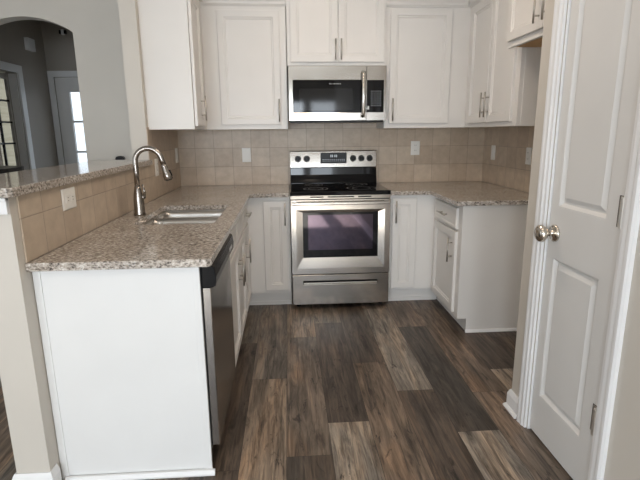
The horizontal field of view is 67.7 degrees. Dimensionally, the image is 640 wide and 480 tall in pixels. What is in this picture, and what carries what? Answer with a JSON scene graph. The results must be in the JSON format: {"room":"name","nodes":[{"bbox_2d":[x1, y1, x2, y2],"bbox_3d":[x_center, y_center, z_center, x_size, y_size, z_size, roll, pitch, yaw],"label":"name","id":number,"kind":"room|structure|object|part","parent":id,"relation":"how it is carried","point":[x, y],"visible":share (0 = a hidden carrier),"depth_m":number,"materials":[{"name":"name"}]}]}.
{"room":"kitchen","nodes":[
{"label":"kitchen","id":0,"kind":"room"},
{"bbox_2d":[0,20,58,168],"bbox_3d":[-3.253,-1.091,4.950,0.120,2.720,1.880,-1,13,-4],"label":"wall","id":1,"kind":"structure","parent":0,"point":[12,34],"depth_m":5.42,"materials":[{"name":"paint"}]},
{"bbox_2d":[0,72,19,165],"bbox_3d":[-3.281,-0.709,4.895,0.030,1.980,0.729,-1,13,-4],"label":"door","id":2,"kind":"structure","parent":1,"relation":"in","point":[8,141],"depth_m":5.03,"materials":[{"name":"paint"}]},
{"bbox_2d":[0,61,35,168],"bbox_3d":[-3.172,-0.753,4.903,0.020,2.080,0.930,-1,13,-4],"label":"trim","id":3,"kind":"structure","parent":1,"relation":"attached to","point":[6,66],"depth_m":5.16,"materials":[{"name":"white paint"}]},
{"bbox_2d":[8,74,29,169],"bbox_3d":[-3.247,-0.787,5.265,0.078,1.990,0.018,-1,13,-4],"label":"trim","id":4,"kind":"structure","parent":1,"relation":"attached to","point":[12,78],"depth_m":5.15,"materials":[{"name":"white paint"}]},
{"bbox_2d":[24,37,35,51],"bbox_3d":[-3.221,-2.171,5.305,0.040,0.130,0.160,-1,13,-4],"label":"door chime","id":5,"kind":"object","parent":1,"relation":"attached to","point":[29,43],"visible":1,"depth_m":5.27,"materials":[{"name":"white paint"}]},
{"bbox_2d":[41,21,77,162],"bbox_3d":[-2.541,-1.328,5.972,1.680,2.720,0.120,-1,13,-4],"label":"wall","id":6,"kind":"structure","parent":0,"point":[59,50],"depth_m":5.67,"materials":[{"name":"paint"}]},
{"bbox_2d":[47,71,77,164],"bbox_3d":[-2.721,-1.006,5.961,1.055,2.100,0.020,-1,13,-4],"label":"trim","id":7,"kind":"structure","parent":6,"relation":"attached to","point":[50,74],"depth_m":5.78,"materials":[{"name":"white paint"}]},
{"bbox_2d":[59,29,66,34],"bbox_3d":[-3.021,-2.440,5.607,0.080,0.060,0.040,-1,13,-4],"label":"sensor","id":8,"kind":"object","parent":6,"relation":"attached to","point":[62,31],"visible":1,"depth_m":5.59,"materials":[{"name":"white paint"}]},
{"bbox_2d":[55,78,86,163],"bbox_3d":[-2.725,-0.982,6.004,0.910,2.015,0.045,-1,13,-4],"label":"door","id":9,"kind":"structure","parent":6,"relation":"in","point":[67,89],"depth_m":5.86,"materials":[{"name":"paint"}]},
{"bbox_3d":[-2.724,-1.141,5.970,0.615,1.360,0.006,-1,13,-4],"label":"pane","id":10,"kind":"part","parent":9,"relation":"part of","materials":[{"name":"clear glass"}]},
{"bbox_2d":[0,0,168,479],"bbox_3d":[-1.190,-0.623,2.792,0.124,2.720,2.560,-1,13,-4],"label":"wall","id":11,"kind":"structure","parent":0,"point":[23,373],"depth_m":1.76,"materials":[{"name":"beige paint"}]},
{"bbox_2d":[0,198,9,214],"bbox_3d":[-1.106,-0.111,1.586,0.132,0.056,0.022,-1,13,-4],"label":"trim","id":12,"kind":"structure","parent":11,"relation":"attached to","point":[4,205],"depth_m":1.58,"materials":[{"name":"white paint"}]},
{"bbox_2d":[12,464,61,479],"bbox_3d":[-1.161,0.713,2.823,0.178,0.100,2.088,-1,13,-4],"label":"baseboard","id":13,"kind":"structure","parent":11,"relation":"attached to","point":[55,473],"depth_m":1.82,"materials":[{"name":"white paint"}]},
{"bbox_2d":[0,160,152,197],"bbox_3d":[-1.265,-0.334,2.374,0.392,0.032,1.690,-1,13,-4],"label":"granite breakfast bar","id":14,"kind":"object","parent":11,"relation":"on","point":[18,183],"visible":1,"depth_m":2.11,"materials":[{"name":"beige stone"}]},
{"bbox_2d":[115,156,124,159],"bbox_3d":[-1.689,-0.695,4.036,0.073,0.031,0.040,-1,13,-4],"label":"wall fitting","id":15,"kind":"object","parent":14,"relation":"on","point":[117,157],"visible":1,"depth_m":4.02,"materials":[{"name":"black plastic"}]},
{"bbox_2d":[16,127,180,262],"bbox_3d":[-1.124,-0.431,2.862,0.006,0.486,2.515,-1,13,-4],"label":"tile backsplash","id":16,"kind":"structure","parent":11,"relation":"attached to","point":[44,224],"depth_m":2.23,"materials":[{"name":"beige tile"}]},
{"bbox_2d":[61,187,76,210],"bbox_3d":[-1.058,-0.175,2.018,0.008,0.088,0.120,-1,13,-4],"label":"wall outlet","id":17,"kind":"object","parent":16,"relation":"attached to","point":[68,196],"visible":1,"depth_m":2.00,"materials":[{"name":"white plastic"}]},
{"bbox_2d":[65,195,69,203],"bbox_3d":[-1.054,-0.171,1.996,0.003,0.033,0.033,-1,13,-4],"label":"receptacle","id":18,"kind":"object","parent":17,"relation":"attached to","point":[67,197],"depth_m":1.99,"materials":[{"name":"grey plastic"}]},
{"bbox_2d":[70,194,74,201],"bbox_3d":[-1.057,-0.180,2.039,0.003,0.033,0.033,-1,13,-4],"label":"receptacle","id":19,"kind":"object","parent":17,"relation":"attached to","point":[72,196],"depth_m":2.04,"materials":[{"name":"grey plastic"}]},
{"bbox_2d":[154,158,158,175],"bbox_3d":[-1.151,-0.513,3.373,0.008,0.120,0.075,-1,13,-4],"label":"wall outlet","id":20,"kind":"object","parent":16,"relation":"attached to","point":[155,160],"visible":1,"depth_m":3.36,"materials":[{"name":"white plastic"}]},
{"bbox_2d":[175,148,177,162],"bbox_3d":[-1.193,-0.705,3.985,0.009,0.120,0.075,-1,13,-4],"label":"light switch","id":21,"kind":"object","parent":16,"relation":"attached to","point":[176,149],"visible":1,"depth_m":3.96,"materials":[{"name":"white plastic"}]},
{"bbox_2d":[137,0,206,129],"bbox_3d":[-0.994,-1.254,3.375,0.367,0.923,0.511,-1,13,-4],"label":"upper cabinet","id":22,"kind":"object","parent":11,"relation":"attached to","point":[170,30],"visible":1,"depth_m":3.15,"materials":[{"name":"paint"}]},
{"bbox_3d":[-0.851,-1.226,3.309,0.019,0.851,0.332,-1,13,-4],"label":"door","id":23,"kind":"part","parent":22,"relation":"part of","materials":[{"name":"paint"}]},
{"bbox_3d":[-0.822,-0.934,3.383,0.036,0.170,0.011,-1,13,-4],"label":"handle","id":24,"kind":"part","parent":22,"relation":"part of","materials":[{"name":"silver metal"}]},
{"bbox_2d":[0,0,456,282],"bbox_3d":[-1.496,-0.911,4.082,6.150,2.720,0.120,-1,13,-4],"label":"wall","id":25,"kind":"structure","parent":0,"point":[94,25],"depth_m":3.88,"materials":[{"name":"beige paint"}]},
{"bbox_2d":[200,0,287,129],"bbox_3d":[-0.732,-1.366,3.769,0.943,0.963,0.378,-1,13,-4],"label":"upper cabinet","id":26,"kind":"object","parent":25,"relation":"attached to","point":[244,41],"visible":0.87,"depth_m":3.64,"materials":[{"name":"paint"}]},
{"bbox_3d":[-0.560,-1.770,3.525,0.610,0.070,0.050,-1,13,-4],"label":"crown moulding","id":27,"kind":"part","parent":26,"relation":"part of","materials":[{"name":"paint"}]},
{"bbox_3d":[-0.536,-1.307,3.648,0.466,0.831,0.019,-1,13,-4],"label":"door","id":28,"kind":"part","parent":26,"relation":"part of","materials":[{"name":"paint"}]},
{"bbox_3d":[-0.315,-1.006,3.703,0.010,0.170,0.036,-1,13,-4],"label":"handle","id":29,"kind":"part","parent":26,"relation":"part of","materials":[{"name":"silver metal"}]},
{"bbox_2d":[177,120,484,185],"bbox_3d":[0.124,-0.767,4.160,2.662,0.546,0.006,-1,13,-4],"label":"tile backsplash","id":30,"kind":"structure","parent":25,"relation":"attached to","point":[206,157],"depth_m":4.15,"materials":[{"name":"beige tile"}]},
{"bbox_2d":[242,148,250,161],"bbox_3d":[-0.633,-0.731,4.109,0.075,0.120,0.009,-1,13,-4],"label":"light switch","id":31,"kind":"object","parent":30,"relation":"attached to","point":[246,152],"visible":1,"depth_m":4.11,"materials":[{"name":"white plastic"}]},
{"bbox_2d":[411,141,419,154],"bbox_3d":[0.837,-0.807,4.192,0.078,0.120,0.008,-1,13,-4],"label":"wall outlet","id":32,"kind":"object","parent":30,"relation":"attached to","point":[415,145],"visible":1,"depth_m":4.19,"materials":[{"name":"white plastic"}]},
{"bbox_2d":[286,0,386,71],"bbox_3d":[0.115,-1.734,3.725,0.758,0.747,0.412,-1,13,-4],"label":"upper cabinet","id":33,"kind":"object","parent":25,"relation":"attached to","point":[318,32],"visible":0.93,"depth_m":3.60,"materials":[{"name":"paint"}]},
{"bbox_3d":[-0.047,-1.691,3.558,0.358,0.694,0.019,-1,13,-4],"label":"door","id":34,"kind":"part","parent":33,"relation":"part of","materials":[{"name":"paint"}]},
{"bbox_2d":[288,66,386,123],"bbox_3d":[0.124,-1.153,3.823,0.750,0.415,0.476,-1,13,-4],"label":"microwave","id":35,"kind":"object","parent":33,"relation":"attached to","point":[316,94],"visible":1,"depth_m":3.65,"materials":[{"name":"silver metal"}]},
{"bbox_3d":[0.073,-1.102,3.670,0.559,0.238,0.032,-1,13,-4],"label":"door glass","id":36,"kind":"part","parent":35,"relation":"part of","materials":[{"name":"black glass"}]},
{"bbox_3d":[0.331,-1.110,3.636,0.030,0.342,0.066,-1,13,-4],"label":"handle","id":37,"kind":"part","parent":35,"relation":"part of","materials":[{"name":"silver metal"}]},
{"bbox_3d":[0.433,-1.132,3.688,0.151,0.403,0.034,-1,13,-4],"label":"control panel","id":38,"kind":"part","parent":35,"relation":"part of","materials":[{"name":"silver metal"}]},
{"bbox_3d":[0.311,-1.700,3.581,0.352,0.694,0.019,-1,13,-4],"label":"door","id":39,"kind":"part","parent":33,"relation":"part of","materials":[{"name":"paint"}]},
{"bbox_2d":[376,0,479,127],"bbox_3d":[0.977,-1.406,3.876,0.962,0.963,0.378,-1,13,-4],"label":"upper cabinet","id":40,"kind":"object","parent":25,"relation":"attached to","point":[427,41],"visible":0.77,"depth_m":3.73,"materials":[{"name":"paint"}]},
{"bbox_3d":[0.570,-1.026,3.758,0.010,0.170,0.036,-1,13,-4],"label":"handle","id":41,"kind":"part","parent":40,"relation":"part of","materials":[{"name":"silver metal"}]},
{"bbox_3d":[0.781,-1.346,3.728,0.480,0.847,0.019,-1,13,-4],"label":"door","id":42,"kind":"part","parent":40,"relation":"part of","materials":[{"name":"paint"}]},
{"bbox_3d":[0.818,-1.802,3.611,0.630,0.070,0.050,-1,13,-4],"label":"crown moulding","id":43,"kind":"part","parent":40,"relation":"part of","materials":[{"name":"paint"}]},
{"bbox_2d":[0,283,572,479],"bbox_3d":[-0.961,1.092,1.477,7.000,0.050,10.300,-1,13,-4],"label":"floor","id":44,"kind":"structure","parent":0,"point":[390,390],"depth_m":2.44,"materials":[{"name":"brown wood"}]},
{"bbox_2d":[0,166,23,173],"bbox_3d":[-1.959,0.153,2.904,0.370,1.173,0.380,-1,13,-4],"label":"bar stool","id":45,"kind":"object","parent":44,"relation":"on","point":[3,169],"visible":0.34,"depth_m":2.79,"materials":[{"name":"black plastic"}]},
{"bbox_2d":[32,267,215,479],"bbox_3d":[-0.734,0.530,1.838,0.608,0.882,0.034,-1,13,-4],"label":"end panel","id":46,"kind":"object","parent":44,"relation":"on","point":[124,349],"visible":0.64,"depth_m":1.84,"materials":[{"name":"paint"}]},
{"bbox_3d":[-0.721,0.952,1.926,0.591,0.022,0.019,-1,13,-4],"label":"moulding","id":47,"kind":"part","parent":46,"relation":"part of","materials":[{"name":"white paint"}]},
{"bbox_2d":[199,233,235,447],"bbox_3d":[-0.726,0.463,2.151,0.643,0.876,0.600,-1,13,-4],"label":"dishwasher","id":48,"kind":"object","parent":44,"relation":"on","point":[215,279],"visible":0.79,"depth_m":1.95,"materials":[{"name":"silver metal"}]},
{"bbox_2d":[199,267,212,447],"bbox_3d":[-0.755,0.415,2.138,0.585,0.776,0.600,-1,13,-4],"label":"tub","id":49,"kind":"object","parent":48,"relation":"in","point":[202,269],"depth_m":1.85,"materials":[{"name":"metal"}]},
{"bbox_3d":[-0.438,0.071,2.083,0.056,0.088,0.599,-1,13,-4],"label":"control panel","id":50,"kind":"part","parent":48,"relation":"part of","materials":[{"name":"black"}]},
{"bbox_2d":[230,211,247,366],"bbox_3d":[-0.770,0.301,2.853,0.649,0.883,0.830,-1,13,-4],"label":"base cabinet","id":51,"kind":"object","parent":44,"relation":"on","point":[237,256],"visible":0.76,"depth_m":2.82,"materials":[{"name":"paint"}]},
{"bbox_3d":[-0.477,0.367,2.680,0.019,0.575,0.395,-1,13,-4],"label":"door","id":52,"kind":"part","parent":51,"relation":"part of","materials":[{"name":"paint"}]},
{"bbox_3d":[-0.463,0.187,2.807,0.036,0.170,0.011,-1,13,-4],"label":"handle","id":53,"kind":"part","parent":51,"relation":"part of","materials":[{"name":"silver metal"}]},
{"bbox_3d":[-0.504,0.279,3.074,0.019,0.575,0.395,-1,13,-4],"label":"door","id":54,"kind":"part","parent":51,"relation":"part of","materials":[{"name":"paint"}]},
{"bbox_3d":[-0.468,0.170,2.885,0.036,0.170,0.011,-1,13,-4],"label":"handle","id":55,"kind":"part","parent":51,"relation":"part of","materials":[{"name":"silver metal"}]},
{"bbox_2d":[242,204,251,311],"bbox_3d":[-0.812,0.163,3.470,0.650,0.882,0.432,-1,13,-4],"label":"base cabinet","id":56,"kind":"object","parent":44,"relation":"on","point":[247,242],"visible":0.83,"depth_m":3.45,"materials":[{"name":"paint"}]},
{"bbox_3d":[-0.534,-0.178,3.380,0.019,0.142,0.335,-1,13,-4],"label":"drawer","id":57,"kind":"part","parent":56,"relation":"part of","materials":[{"name":"paint"}]},
{"bbox_3d":[-0.497,0.074,3.309,0.036,0.170,0.011,-1,13,-4],"label":"handle","id":58,"kind":"part","parent":56,"relation":"part of","materials":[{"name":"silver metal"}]},
{"bbox_2d":[247,197,291,304],"bbox_3d":[-0.447,0.048,3.965,0.403,0.882,0.646,-1,13,-4],"label":"base cabinet","id":59,"kind":"object","parent":44,"relation":"on","point":[269,220],"visible":0.89,"depth_m":3.69,"materials":[{"name":"paint"}]},
{"bbox_2d":[25,184,289,271],"bbox_3d":[-0.655,-0.188,2.941,0.940,0.031,2.516,-1,13,-4],"label":"countertop","id":60,"kind":"structure","parent":59,"relation":"on","point":[123,242],"depth_m":2.08,"materials":[{"name":"beige stone"}]},
{"bbox_2d":[132,146,172,215],"bbox_3d":[-0.926,-0.327,2.634,0.227,0.380,0.062,-1,13,-4],"label":"kitchen faucet","id":61,"kind":"object","parent":60,"relation":"on","point":[139,207],"visible":1,"depth_m":2.62,"materials":[{"name":"silver metal"}]},
{"bbox_3d":[-0.978,-0.267,2.642,0.028,0.083,0.029,-1,13,-4],"label":"lever handle","id":62,"kind":"part","parent":61,"relation":"part of","materials":[{"name":"silver metal"}]},
{"bbox_3d":[-0.934,-0.403,2.617,0.180,0.224,0.029,-1,13,-4],"label":"spout","id":63,"kind":"part","parent":61,"relation":"part of","materials":[{"name":"silver metal"}]},
{"bbox_2d":[142,209,224,224],"bbox_3d":[-0.762,-0.035,2.732,0.447,0.172,0.670,-1,13,-4],"label":"sink","id":64,"kind":"object","parent":60,"relation":"in","point":[173,216],"visible":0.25,"depth_m":2.84,"materials":[{"name":"silver metal"}]},
{"bbox_3d":[-0.747,-0.002,2.594,0.391,0.168,0.329,-1,13,-4],"label":"bowl","id":65,"kind":"part","parent":64,"relation":"part of","materials":[{"name":"silver metal"}]},
{"bbox_3d":[-0.768,-0.071,2.903,0.391,0.168,0.254,-1,13,-4],"label":"bowl","id":66,"kind":"part","parent":64,"relation":"part of","materials":[{"name":"silver metal"}]},
{"bbox_3d":[-0.337,0.050,3.687,0.184,0.707,0.019,-1,13,-4],"label":"door","id":67,"kind":"part","parent":59,"relation":"part of","materials":[{"name":"paint"}]},
{"bbox_3d":[-0.265,-0.196,3.609,0.010,0.170,0.036,-1,13,-4],"label":"handle","id":68,"kind":"part","parent":59,"relation":"part of","materials":[{"name":"silver metal"}]},
{"bbox_2d":[289,150,390,305],"bbox_3d":[0.139,-0.115,3.933,0.756,1.203,0.696,-1,13,-4],"label":"range","id":69,"kind":"object","parent":44,"relation":"on","point":[340,212],"visible":1,"depth_m":3.69,"materials":[{"name":"silver metal"}]},
{"bbox_3d":[0.114,-0.701,4.122,0.750,0.142,0.068,-1,13,-4],"label":"control panel","id":70,"kind":"part","parent":69,"relation":"part of","materials":[{"name":"silver metal"}]},
{"bbox_3d":[0.155,-0.327,3.597,0.756,0.027,0.026,-1,13,-4],"label":"vent trim","id":71,"kind":"part","parent":69,"relation":"part of","materials":[{"name":"silver metal"}]},
{"bbox_3d":[0.162,0.379,3.749,0.752,0.240,0.040,-1,13,-4],"label":"storage drawer","id":72,"kind":"part","parent":69,"relation":"part of","materials":[{"name":"silver metal"}]},
{"bbox_3d":[0.157,-0.060,3.635,0.494,0.270,0.001,-1,13,-4],"label":"viewing glass","id":73,"kind":"part","parent":69,"relation":"part of","materials":[{"name":"black glass"}]},
{"bbox_2d":[290,182,390,195],"bbox_3d":[0.137,-0.416,3.859,0.756,0.032,0.597,-1,13,-4],"label":"cooktop","id":74,"kind":"object","parent":69,"relation":"in","point":[296,188],"depth_m":3.67,"materials":[{"name":"black glass"}]},
{"bbox_3d":[0.159,-0.026,3.658,0.752,0.575,0.040,-1,13,-4],"label":"oven door","id":75,"kind":"part","parent":69,"relation":"part of","materials":[{"name":"silver metal"}]},
{"bbox_3d":[0.159,-0.275,3.562,0.740,0.026,0.042,-1,13,-4],"label":"handle","id":76,"kind":"part","parent":69,"relation":"part of","materials":[{"name":"silver metal"}]},
{"bbox_2d":[388,195,436,300],"bbox_3d":[0.735,0.020,4.039,0.426,0.882,0.646,-1,13,-4],"label":"base cabinet","id":77,"kind":"object","parent":44,"relation":"on","point":[411,216],"visible":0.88,"depth_m":3.76,"materials":[{"name":"paint"}]},
{"bbox_3d":[0.655,0.029,3.750,0.187,0.723,0.019,-1,13,-4],"label":"door","id":78,"kind":"part","parent":77,"relation":"part of","materials":[{"name":"paint"}]},
{"bbox_2d":[431,197,527,332],"bbox_3d":[1.190,0.131,3.529,0.662,0.882,0.677,-1,13,-4],"label":"base cabinet","id":79,"kind":"object","parent":44,"relation":"on","point":[478,251],"visible":0.76,"depth_m":3.23,"materials":[{"name":"paint"}]},
{"bbox_3d":[0.906,0.170,3.507,0.019,0.570,0.480,-1,13,-4],"label":"door","id":80,"kind":"part","parent":79,"relation":"part of","materials":[{"name":"paint"}]},
{"bbox_3d":[0.902,-0.194,3.425,0.019,0.143,0.480,-1,13,-4],"label":"drawer","id":81,"kind":"part","parent":79,"relation":"part of","materials":[{"name":"paint"}]},
{"bbox_3d":[0.890,0.066,3.288,0.036,0.170,0.011,-1,13,-4],"label":"handle","id":82,"kind":"part","parent":79,"relation":"part of","materials":[{"name":"silver metal"}]},
{"bbox_2d":[379,181,528,205],"bbox_3d":[1.016,-0.371,3.679,0.960,0.031,1.220,-1,13,-4],"label":"countertop","id":83,"kind":"structure","parent":79,"relation":"on","point":[459,193],"depth_m":3.58,"materials":[{"name":"beige stone"}]},
{"bbox_3d":[1.273,0.622,3.306,0.548,0.020,0.016,-1,13,-4],"label":"moulding","id":84,"kind":"part","parent":79,"relation":"part of","materials":[{"name":"white paint"}]},
{"bbox_3d":[1.238,0.199,3.225,0.608,0.882,0.016,-1,13,-4],"label":"panel","id":85,"kind":"part","parent":79,"relation":"part of","materials":[{"name":"paint"}]},
{"bbox_2d":[512,0,639,479],"bbox_3d":[1.198,0.156,-0.757,0.125,2.720,5.875,-1,13,-4],"label":"wall","id":86,"kind":"structure","parent":0,"point":[623,453],"depth_m":1.62,"materials":[{"name":"beige paint"}]},
{"bbox_2d":[516,0,639,479],"bbox_3d":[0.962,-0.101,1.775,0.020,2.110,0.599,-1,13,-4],"label":"trim","id":87,"kind":"structure","parent":86,"relation":"attached to","point":[630,222],"depth_m":1.68,"materials":[{"name":"white paint"}]},
{"bbox_2d":[529,0,639,479],"bbox_3d":[0.958,-0.069,1.775,0.116,2.024,0.457,-1,13,-4],"label":"door","id":88,"kind":"structure","parent":86,"relation":"in","point":[601,83],"depth_m":1.78,"materials":[{"name":"paint"}]},
{"bbox_3d":[0.929,-0.028,1.968,0.081,0.072,0.072,-1,13,-4],"label":"knob","id":89,"kind":"part","parent":88,"relation":"part of","materials":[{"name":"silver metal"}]},
{"bbox_3d":[1.001,0.416,1.913,0.034,0.644,0.307,-1,13,-4],"label":"panel","id":90,"kind":"part","parent":88,"relation":"part of","materials":[{"name":"paint"}]},
{"bbox_3d":[0.992,-0.515,1.702,0.034,0.852,0.307,-1,13,-4],"label":"panel","id":91,"kind":"part","parent":88,"relation":"part of","materials":[{"name":"paint"}]},
{"bbox_3d":[1.336,-0.479,2.052,0.530,2.720,0.145,-1,13,-4],"label":"wall","id":92,"kind":"structure","parent":0,"visible":0},
{"bbox_2d":[503,389,517,418],"bbox_3d":[1.255,0.792,2.372,0.652,0.100,0.124,-1,13,-4],"label":"baseboard","id":93,"kind":"structure","parent":92,"relation":"attached to","point":[511,404],"depth_m":2.34,"materials":[{"name":"white paint"}]},
{"bbox_3d":[1.586,-0.736,3.177,0.120,2.720,2.125,-1,13,-4],"label":"wall","id":94,"kind":"structure","parent":0,"visible":0},
{"bbox_2d":[465,0,541,126],"bbox_3d":[1.317,-1.285,3.326,0.357,0.963,0.898,-1,13,-4],"label":"upper cabinet","id":95,"kind":"object","parent":94,"relation":"attached to","point":[502,82],"visible":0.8,"depth_m":3.22,"materials":[{"name":"paint"}]},
{"bbox_3d":[1.164,-1.717,3.220,0.050,0.070,0.894,-1,13,-4],"label":"crown moulding","id":96,"kind":"part","parent":95,"relation":"part of","materials":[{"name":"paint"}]},
{"bbox_3d":[1.172,-1.292,3.502,0.019,0.843,0.375,-1,13,-4],"label":"door","id":97,"kind":"part","parent":95,"relation":"part of","materials":[{"name":"paint"}]},
{"bbox_3d":[1.159,-0.964,3.413,0.036,0.170,0.011,-1,13,-4],"label":"handle","id":98,"kind":"part","parent":95,"relation":"part of","materials":[{"name":"silver metal"}]},
{"bbox_3d":[1.163,-0.950,3.348,0.036,0.170,0.011,-1,13,-4],"label":"handle","id":99,"kind":"part","parent":95,"relation":"part of","materials":[{"name":"silver metal"}]},
{"bbox_3d":[1.197,-1.209,3.131,0.019,0.843,0.373,-1,13,-4],"label":"door","id":100,"kind":"part","parent":95,"relation":"part of","materials":[{"name":"paint"}]},
{"bbox_3d":[1.389,-0.942,2.949,0.278,0.459,0.004,-1,13,-4],"label":"panel","id":101,"kind":"part","parent":95,"relation":"part of","materials":[{"name":"paint"}]},
{"bbox_2d":[482,126,534,192],"bbox_3d":[1.495,-0.635,3.656,0.006,0.486,1.226,-1,13,-4],"label":"tile backsplash","id":102,"kind":"structure","parent":94,"relation":"attached to","point":[509,169],"depth_m":3.76,"materials":[{"name":"beige tile"}]},
{"bbox_2d":[491,145,495,159],"bbox_3d":[1.462,-0.739,4.039,0.009,0.120,0.075,-1,13,-4],"label":"light switch","id":103,"kind":"object","parent":102,"relation":"attached to","point":[493,147],"visible":1,"depth_m":4.03,"materials":[{"name":"white plastic"}]},
{"bbox_2d":[525,147,531,164],"bbox_3d":[1.502,-0.606,3.445,0.008,0.120,0.075,-1,13,-4],"label":"wall outlet","id":104,"kind":"object","parent":102,"relation":"attached to","point":[528,150],"visible":1,"depth_m":3.44,"materials":[{"name":"white plastic"}]},
{"bbox_2d":[506,0,545,48],"bbox_3d":[1.333,-1.290,2.405,0.453,0.469,0.892,-1,13,-4],"label":"upper cabinet","id":105,"kind":"object","parent":94,"relation":"attached to","point":[525,25],"visible":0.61,"depth_m":2.67,"materials":[{"name":"paint"}]},
{"bbox_3d":[1.174,-1.063,2.446,0.022,0.014,0.892,-1,13,-4],"label":"rail","id":106,"kind":"part","parent":105,"relation":"part of","materials":[{"name":"paint"}]},
{"bbox_3d":[1.373,-1.073,2.457,0.376,0.004,0.892,-1,13,-4],"label":"panel","id":107,"kind":"part","parent":105,"relation":"part of","materials":[{"name":"brown wood"}]},
{"bbox_3d":[1.122,-1.212,2.471,0.036,0.170,0.011,-1,13,-4],"label":"handle","id":108,"kind":"part","parent":105,"relation":"part of","materials":[{"name":"silver metal"}]},
{"bbox_3d":[1.127,-1.193,2.385,0.036,0.170,0.011,-1,13,-4],"label":"handle","id":109,"kind":"part","parent":105,"relation":"part of","materials":[{"name":"silver metal"}]}
]}

